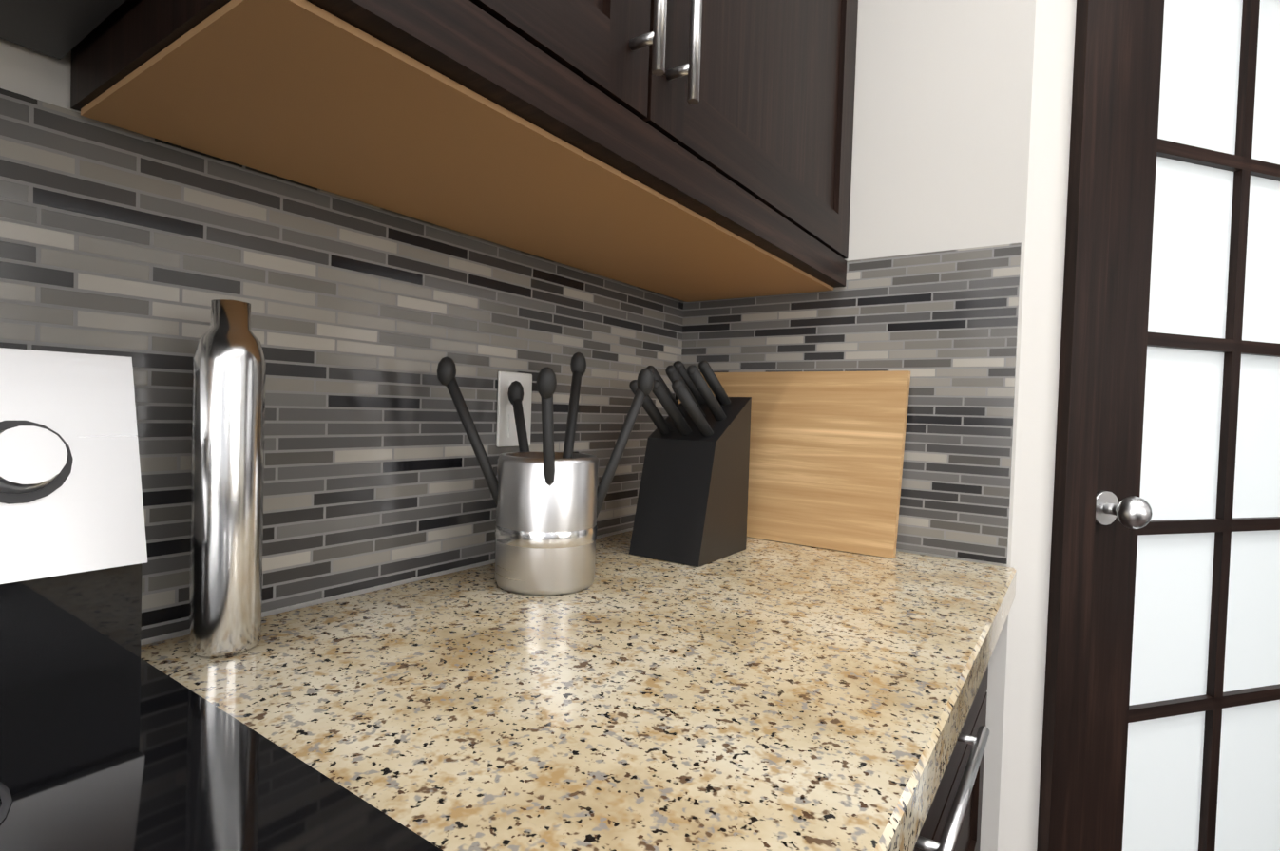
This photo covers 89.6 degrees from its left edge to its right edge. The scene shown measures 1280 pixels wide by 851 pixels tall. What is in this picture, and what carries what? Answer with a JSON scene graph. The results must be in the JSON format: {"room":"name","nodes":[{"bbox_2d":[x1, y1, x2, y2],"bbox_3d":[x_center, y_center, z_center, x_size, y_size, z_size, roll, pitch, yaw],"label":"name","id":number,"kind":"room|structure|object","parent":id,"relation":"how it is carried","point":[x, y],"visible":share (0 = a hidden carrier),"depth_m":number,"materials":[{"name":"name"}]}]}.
{"room":"kitchen","nodes":[
{"label":"kitchen","id":0,"kind":"room"},
{"bbox_2d":[0,38,632,646],"bbox_3d":[-1.221,-0.323,-0.379,0.120,2.880,7.300,3,2,35],"label":"wall","id":1,"kind":"structure","parent":0,"point":[32,73],"depth_m":0.55,"materials":[{"name":"white paint"}]},
{"bbox_2d":[70,0,705,243],"bbox_3d":[-0.205,-0.815,0.622,0.354,1.099,0.434,3,2,35],"label":"upper cabinet","id":2,"kind":"object","parent":1,"relation":"attached to","point":[692,150],"depth_m":0.56,"materials":[{"name":"brown wood"}]},
{"bbox_2d":[0,0,126,59],"bbox_3d":[-0.501,-0.510,0.096,0.486,0.418,0.754,3,2,35],"label":"range hood","id":3,"kind":"object","parent":2,"relation":"attached to","point":[59,29],"visible":1,"depth_m":0.49,"materials":[{"name":"grey"}]},
{"bbox_2d":[0,88,1021,640],"bbox_3d":[-0.948,-0.044,-0.640,0.644,0.527,4.579,3,2,35],"label":"tile backsplash","id":4,"kind":"structure","parent":1,"relation":"attached to","point":[141,250],"depth_m":0.82,"materials":[{"name":"tile"}]},
{"bbox_2d":[496,371,532,447],"bbox_3d":[-0.194,-0.025,1.003,0.007,0.115,0.070,3,2,35],"label":"outlet","id":5,"kind":"object","parent":4,"relation":"attached to","point":[506,433],"visible":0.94,"depth_m":0.99,"materials":[{"name":"white plastic"}]},
{"bbox_2d":[496,0,858,302],"bbox_3d":[0.051,-0.816,0.994,0.354,1.099,0.742,3,2,35],"label":"upper cabinet","id":6,"kind":"object","parent":1,"relation":"attached to","point":[772,218],"depth_m":0.97,"materials":[{"name":"brown wood"}]},
{"bbox_2d":[844,0,1035,850],"bbox_3d":[0.393,-0.311,1.284,0.650,2.880,0.110,3,2,35],"label":"wall","id":7,"kind":"structure","parent":0,"point":[942,115],"depth_m":1.12,"materials":[{"name":"white paint"}]},
{"bbox_2d":[997,0,1076,850],"bbox_3d":[1.135,-0.287,1.273,1.095,2.880,0.120,1,1,-17],"label":"wall","id":8,"kind":"structure","parent":0,"point":[1046,205],"depth_m":1.07,"materials":[{"name":"white paint"}]},
{"bbox_2d":[1036,0,1120,850],"bbox_3d":[1.144,0.009,1.263,1.010,2.290,0.161,1,1,-17],"label":"door frame","id":9,"kind":"structure","parent":8,"relation":"attached to","point":[1096,56],"depth_m":1.07,"materials":[{"name":"brown wood"}]},
{"bbox_2d":[1079,0,1279,850],"bbox_3d":[1.141,0.070,1.260,0.532,2.143,0.662,3,2,35],"label":"pantry door","id":10,"kind":"structure","parent":8,"relation":"in","point":[1182,742],"depth_m":1.23,"materials":[{"name":"brown wood"}]},
{"bbox_3d":[3.930,1.345,-1.802,10.600,0.060,10.800,3,2,35],"label":"floor","id":11,"kind":"structure","parent":0,"visible":0},
{"bbox_2d":[0,347,443,850],"bbox_3d":[-0.409,0.543,0.083,0.736,1.180,0.760,3,2,35],"label":"range","id":12,"kind":"object","parent":11,"relation":"on","point":[111,739],"visible":1,"depth_m":0.47,"materials":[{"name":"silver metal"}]},
{"bbox_2d":[923,682,989,850],"bbox_3d":[0.038,0.700,0.850,0.613,0.859,1.002,3,2,35],"label":"base cabinet","id":13,"kind":"object","parent":11,"relation":"on","point":[957,826],"depth_m":0.76,"materials":[{"name":"brown wood"}]},
{"bbox_2d":[140,530,1016,850],"bbox_3d":[0.065,0.245,0.826,0.648,0.050,0.997,3,2,35],"label":"countertop","id":14,"kind":"structure","parent":13,"relation":"on","point":[768,696],"depth_m":0.54,"materials":[{"name":"beige stone"}]},
{"bbox_2d":[188,299,266,657],"bbox_3d":[-0.388,0.046,0.608,0.058,0.328,0.058,3,2,35],"label":"bottle","id":15,"kind":"object","parent":14,"relation":"on","point":[227,461],"visible":1,"depth_m":0.59,"materials":[{"name":"silver metal"}]},
{"bbox_2d":[437,352,654,595],"bbox_3d":[-0.131,0.052,0.862,0.236,0.320,0.218,3,2,35],"label":"utensil crock","id":16,"kind":"object","parent":14,"relation":"on","point":[548,501],"visible":1,"depth_m":0.82,"materials":[{"name":"silver metal"}]},
{"bbox_2d":[629,360,751,567],"bbox_3d":[0.083,0.051,1.081,0.132,0.324,0.188,3,2,35],"label":"knife block","id":17,"kind":"object","parent":14,"relation":"on","point":[692,507],"visible":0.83,"depth_m":1.05,"materials":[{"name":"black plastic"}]},
{"bbox_2d":[678,370,910,558],"bbox_3d":[0.263,0.055,1.244,0.460,0.320,0.076,3,2,35],"label":"cutting board","id":18,"kind":"object","parent":14,"relation":"on","point":[827,449],"visible":0.64,"depth_m":1.18,"materials":[{"name":"brown wood"}]}
]}

